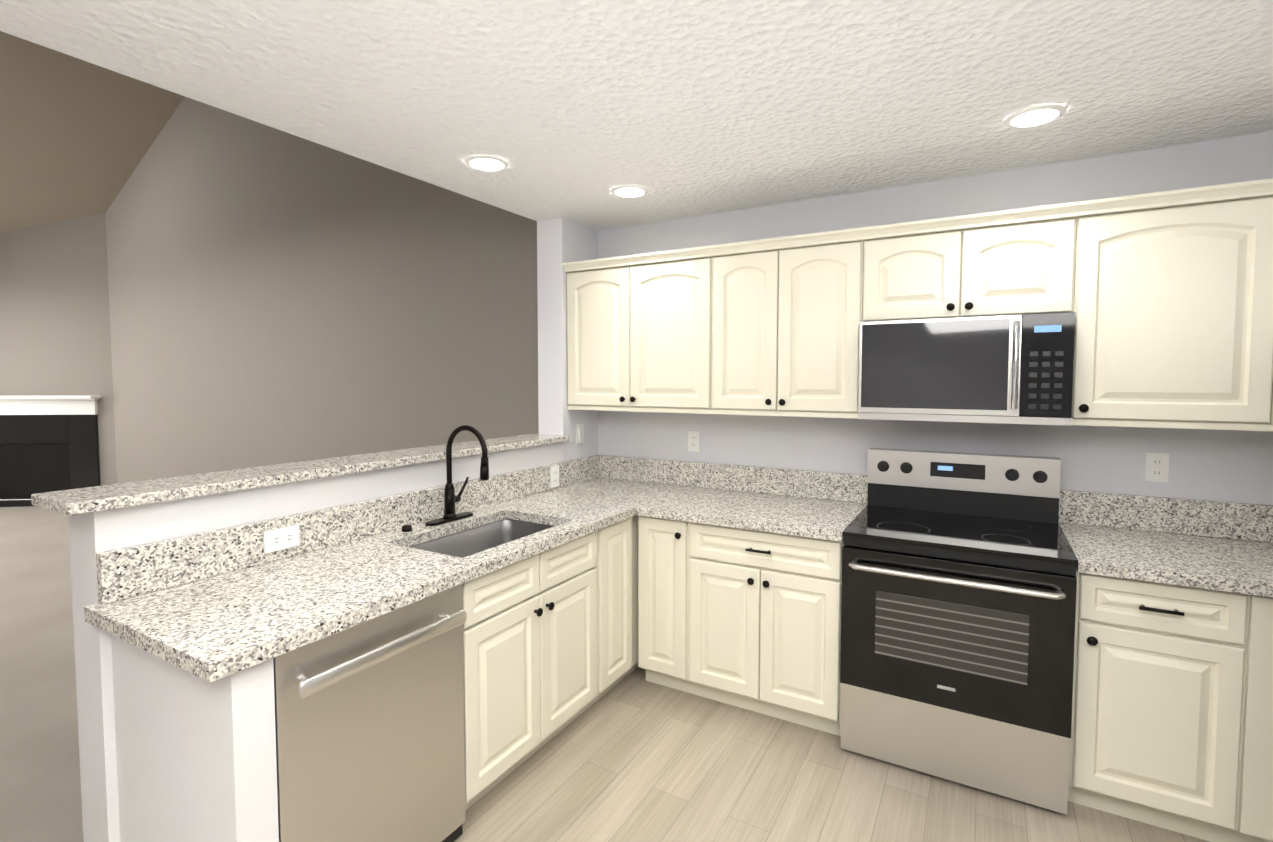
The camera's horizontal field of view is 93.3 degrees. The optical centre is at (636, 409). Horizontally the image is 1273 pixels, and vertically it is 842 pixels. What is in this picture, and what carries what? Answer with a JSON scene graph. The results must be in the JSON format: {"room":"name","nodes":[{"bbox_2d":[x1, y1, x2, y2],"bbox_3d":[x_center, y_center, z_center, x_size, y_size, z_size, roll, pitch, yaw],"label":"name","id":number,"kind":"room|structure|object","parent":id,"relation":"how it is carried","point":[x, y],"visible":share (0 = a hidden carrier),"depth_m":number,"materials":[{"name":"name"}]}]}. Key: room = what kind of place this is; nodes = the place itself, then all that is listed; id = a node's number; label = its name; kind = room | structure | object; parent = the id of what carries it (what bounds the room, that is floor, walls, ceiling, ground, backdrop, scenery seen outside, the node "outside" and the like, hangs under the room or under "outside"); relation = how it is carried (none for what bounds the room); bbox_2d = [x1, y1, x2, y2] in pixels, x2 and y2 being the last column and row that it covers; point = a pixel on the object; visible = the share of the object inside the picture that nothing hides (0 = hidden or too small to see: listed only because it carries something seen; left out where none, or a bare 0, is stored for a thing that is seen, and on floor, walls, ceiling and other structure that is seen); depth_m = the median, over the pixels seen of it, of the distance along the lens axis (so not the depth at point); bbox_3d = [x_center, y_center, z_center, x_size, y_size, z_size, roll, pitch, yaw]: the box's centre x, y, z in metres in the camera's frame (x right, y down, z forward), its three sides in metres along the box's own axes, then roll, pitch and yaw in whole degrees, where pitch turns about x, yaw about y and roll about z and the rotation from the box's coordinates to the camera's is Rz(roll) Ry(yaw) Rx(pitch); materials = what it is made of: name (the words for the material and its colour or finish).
{"room":"kitchen","nodes":[
{"label":"kitchen","id":0,"kind":"room"},
{"bbox_2d":[0,506,83,841],"bbox_3d":[-5.143,1.373,4.053,8.520,0.104,4.740,2,3,30],"label":"floor","id":1,"kind":"structure","parent":0,"point":[40,791],"depth_m":3.01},
{"bbox_2d":[0,395,101,506],"bbox_3d":[-7.214,0.506,7.113,1.580,1.332,0.168,0,3,-5],"label":"fireplace","id":2,"kind":"object","parent":1,"relation":"on","point":[49,443],"visible":0.75,"depth_m":7.18,"materials":[{"name":"black stone"}]},
{"bbox_2d":[0,213,116,485],"bbox_3d":[-7.247,-2.042,7.125,1.928,6.420,0.127,0,3,-6],"label":"wall","id":3,"kind":"structure","parent":0,"point":[55,335],"depth_m":7.15,"materials":[{"name":"paint"}]},
{"bbox_2d":[0,499,30,499],"bbox_3d":[-5.048,1.283,3.993,8.499,0.090,4.499,2,3,30],"label":"baseboard","id":4,"kind":"structure","parent":3,"relation":"attached to","point":[15,499],"depth_m":7.20,"materials":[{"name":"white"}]},
{"bbox_2d":[0,31,184,231],"bbox_3d":[-5.178,-3.031,3.853,8.440,3.242,4.740,2,3,30],"label":"ceiling","id":5,"kind":"structure","parent":0,"point":[78,137],"depth_m":6.18,"materials":[{"name":"paint"}]},
{"bbox_2d":[68,217,597,841],"bbox_3d":[-0.936,0.019,2.735,0.180,2.740,2.470,2,3,30],"label":"wall","id":6,"kind":"structure","parent":0,"point":[91,534],"depth_m":2.00,"materials":[{"name":"paint"}]},
{"bbox_2d":[264,525,299,552],"bbox_3d":[-1.200,0.439,2.036,0.009,0.072,0.116,2,3,30],"label":"outlet","id":7,"kind":"object","parent":6,"relation":"attached to","point":[286,537],"depth_m":2.03,"materials":[{"name":"white plastic"}]},
{"bbox_2d":[31,434,568,514],"bbox_3d":[-1.040,0.210,2.558,0.265,0.032,2.173,2,3,30],"label":"bar","id":8,"kind":"object","parent":6,"relation":"on","point":[93,499],"visible":1,"depth_m":2.01,"materials":[{"name":"grey stone"}]},
{"bbox_2d":[96,455,599,603],"bbox_3d":[-0.843,0.407,2.700,0.030,0.137,2.468,2,3,30],"label":"backsplash","id":9,"kind":"structure","parent":6,"relation":"attached to","point":[131,571],"depth_m":2.10,"materials":[{"name":"grey stone"}]},
{"bbox_2d":[550,465,558,487],"bbox_3d":[-0.452,0.374,3.335,0.009,0.116,0.072,2,3,30],"label":"outlet","id":10,"kind":"object","parent":6,"relation":"attached to","point":[554,471],"depth_m":3.33,"materials":[{"name":"white plastic"}]},
{"bbox_2d":[576,424,583,443],"bbox_3d":[-0.335,0.147,3.591,0.012,0.116,0.072,2,3,30],"label":"outlet","id":11,"kind":"object","parent":6,"relation":"attached to","point":[579,427],"depth_m":3.58,"materials":[{"name":"white plastic"}]},
{"bbox_2d":[0,0,1272,230],"bbox_3d":[0.197,-1.019,0.859,3.960,0.120,4.740,2,3,30],"label":"ceiling","id":12,"kind":"structure","parent":0,"point":[576,110],"depth_m":1.85,"materials":[{"name":"white paint"}]},
{"bbox_2d":[464,155,508,170],"bbox_3d":[-0.634,-1.038,2.545,0.184,0.006,0.184,2,3,30],"label":"recessed light","id":13,"kind":"object","parent":12,"relation":"in","point":[486,163],"visible":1,"depth_m":2.53,"materials":[{"name":"white plastic"}]},
{"bbox_2d":[611,185,647,196],"bbox_3d":[-0.034,-1.057,2.924,0.184,0.006,0.184,2,3,30],"label":"recessed light","id":14,"kind":"object","parent":12,"relation":"in","point":[629,191],"visible":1,"depth_m":2.92,"materials":[{"name":"white plastic"}]},
{"bbox_2d":[1004,105,1066,127],"bbox_3d":[1.386,-1.016,2.092,0.184,0.006,0.184,2,3,30],"label":"recessed light","id":15,"kind":"object","parent":12,"relation":"in","point":[1035,116],"visible":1,"depth_m":2.08,"materials":[{"name":"white plastic"}]},
{"bbox_2d":[105,97,1272,504],"bbox_3d":[-1.629,-1.913,4.534,10.830,6.420,0.120,2,3,30],"label":"wall","id":16,"kind":"structure","parent":0,"point":[276,296],"depth_m":4.66,"materials":[{"name":"paint"}]},
{"bbox_2d":[562,245,713,413],"bbox_3d":[0.065,-0.420,3.371,0.896,0.808,0.326,2,3,30],"label":"upper cabinet","id":17,"kind":"object","parent":16,"relation":"attached to","point":[640,327],"depth_m":3.20,"materials":[{"name":"beige paint"}]},
{"bbox_2d":[688,431,699,451],"bbox_3d":[0.327,0.185,3.434,0.072,0.116,0.009,2,3,30],"label":"outlet","id":18,"kind":"object","parent":16,"relation":"attached to","point":[693,436],"depth_m":3.43,"materials":[{"name":"white plastic"}]},
{"bbox_2d":[600,455,867,502],"bbox_3d":[0.462,0.375,3.355,1.580,0.137,0.030,2,3,30],"label":"backsplash","id":19,"kind":"structure","parent":16,"relation":"attached to","point":[848,487],"depth_m":3.27,"materials":[{"name":"grey stone"}]},
{"bbox_2d":[710,227,865,417],"bbox_3d":[0.763,-0.400,2.970,0.714,0.808,0.326,2,3,30],"label":"upper cabinet","id":20,"kind":"object","parent":16,"relation":"attached to","point":[789,311],"depth_m":2.81,"materials":[{"name":"beige paint"}]},
{"bbox_2d":[866,201,1081,321],"bbox_3d":[1.404,-0.582,2.591,0.762,0.406,0.326,2,3,30],"label":"upper cabinet","id":21,"kind":"object","parent":16,"relation":"attached to","point":[1022,261],"depth_m":2.42,"materials":[{"name":"beige paint"}]},
{"bbox_2d":[858,312,1074,425],"bbox_3d":[1.377,-0.165,2.565,0.756,0.420,0.436,2,3,30],"label":"over-the-range microwave","id":22,"kind":"object","parent":21,"relation":"attached to","point":[1010,369],"visible":1,"depth_m":2.39,"materials":[{"name":"black glass"}]},
{"bbox_2d":[1145,453,1168,482],"bbox_3d":[2.095,0.235,2.419,0.072,0.116,0.009,2,3,30],"label":"outlet","id":23,"kind":"object","parent":16,"relation":"attached to","point":[1156,467],"depth_m":2.42,"materials":[{"name":"white plastic"}]},
{"bbox_2d":[1059,489,1272,542],"bbox_3d":[2.102,0.422,2.413,0.672,0.137,0.030,2,3,30],"label":"backsplash","id":24,"kind":"structure","parent":16,"relation":"attached to","point":[1221,519],"depth_m":2.39,"materials":[{"name":"grey stone"}]},
{"bbox_2d":[1071,178,1272,429],"bbox_3d":[1.976,-0.365,2.273,0.553,0.808,0.326,2,3,30],"label":"upper cabinet","id":25,"kind":"object","parent":16,"relation":"attached to","point":[1166,297],"depth_m":2.12,"materials":[{"name":"beige paint"}]},
{"bbox_2d":[454,667,1209,841],"bbox_3d":[0.231,1.529,0.966,3.880,0.100,4.740,2,3,30],"label":"floor","id":26,"kind":"structure","parent":0,"point":[634,756],"depth_m":2.21,"materials":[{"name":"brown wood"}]},
{"bbox_2d":[273,584,466,841],"bbox_3d":[-0.954,1.000,1.853,0.656,0.868,0.596,2,3,30],"label":"dishwasher","id":27,"kind":"object","parent":26,"relation":"on","point":[369,729],"visible":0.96,"depth_m":1.68,"materials":[{"name":"silver metal"}]},
{"bbox_2d":[635,515,637,668],"bbox_3d":[-0.130,0.923,3.365,0.626,0.872,0.648,2,3,30],"label":"base cabinet","id":28,"kind":"object","parent":26,"relation":"on","point":[636,517],"depth_m":3.00,"materials":[{"name":"paint"}]},
{"bbox_2d":[84,477,683,681],"bbox_3d":[-0.579,0.505,2.535,0.658,0.040,2.498,2,3,30],"label":"countertop","id":29,"kind":"structure","parent":28,"relation":"on","point":[212,628],"depth_m":1.77,"materials":[{"name":"grey stone"}]},
{"bbox_2d":[401,525,411,531],"bbox_3d":[-0.926,0.478,2.423,0.042,0.024,0.042,2,3,30],"label":"air gap cap","id":30,"kind":"object","parent":29,"relation":"on","point":[406,528],"visible":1,"depth_m":2.41,"materials":[{"name":"black metal"}]},
{"bbox_2d":[425,425,488,525],"bbox_3d":[-0.726,0.275,2.552,0.254,0.416,0.250,2,3,30],"label":"bronze faucet","id":31,"kind":"object","parent":29,"relation":"on","point":[451,499],"visible":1,"depth_m":2.58,"materials":[{"name":"black metal"}]},
{"bbox_2d":[410,518,553,557],"bbox_3d":[-0.603,0.635,2.441,0.426,0.204,0.686,2,3,30],"label":"undermount sink","id":32,"kind":"object","parent":29,"relation":"in","point":[466,543],"visible":0.04,"depth_m":2.67,"materials":[{"name":"silver metal"}]},
{"bbox_2d":[640,486,866,541],"bbox_3d":[0.578,0.486,2.930,0.950,0.040,0.660,2,3,30],"label":"countertop","id":33,"kind":"structure","parent":28,"relation":"on","point":[825,519],"depth_m":2.80,"materials":[{"name":"grey stone"}]},
{"bbox_2d":[638,515,689,692],"bbox_3d":[0.274,0.934,3.144,0.275,0.872,0.626,2,3,30],"label":"base cabinet","id":34,"kind":"object","parent":26,"relation":"on","point":[663,544],"depth_m":2.87,"materials":[{"name":"beige paint"}]},
{"bbox_2d":[690,522,843,735],"bbox_3d":[0.695,0.946,2.902,0.697,0.872,0.626,2,3,30],"label":"base cabinet","id":35,"kind":"object","parent":26,"relation":"on","point":[765,607],"depth_m":2.62,"materials":[{"name":"beige paint"}]},
{"bbox_2d":[840,448,1077,814],"bbox_3d":[1.288,0.807,2.459,0.760,1.192,0.730,2,3,30],"label":"electric range","id":36,"kind":"object","parent":26,"relation":"on","point":[958,597],"visible":1,"depth_m":2.24,"materials":[{"name":"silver metal"}]},
{"bbox_2d":[1068,569,1257,841],"bbox_3d":[1.849,0.979,2.240,0.432,0.872,0.626,2,3,30],"label":"base cabinet","id":37,"kind":"object","parent":26,"relation":"on","point":[1172,716],"depth_m":1.96,"materials":[{"name":"beige paint"}]},
{"bbox_2d":[1058,522,1272,597],"bbox_3d":[1.945,0.525,2.144,0.672,0.040,0.660,2,3,30],"label":"countertop","id":38,"kind":"structure","parent":37,"relation":"on","point":[1204,562],"depth_m":2.05,"materials":[{"name":"grey stone"}]},
{"bbox_2d":[1246,596,1272,841],"bbox_3d":[2.140,0.987,2.073,0.240,0.872,0.626,2,3,30],"label":"base cabinet","id":39,"kind":"object","parent":26,"relation":"on","point":[1259,820],"depth_m":1.84,"materials":[{"name":"beige paint"}]}
]}

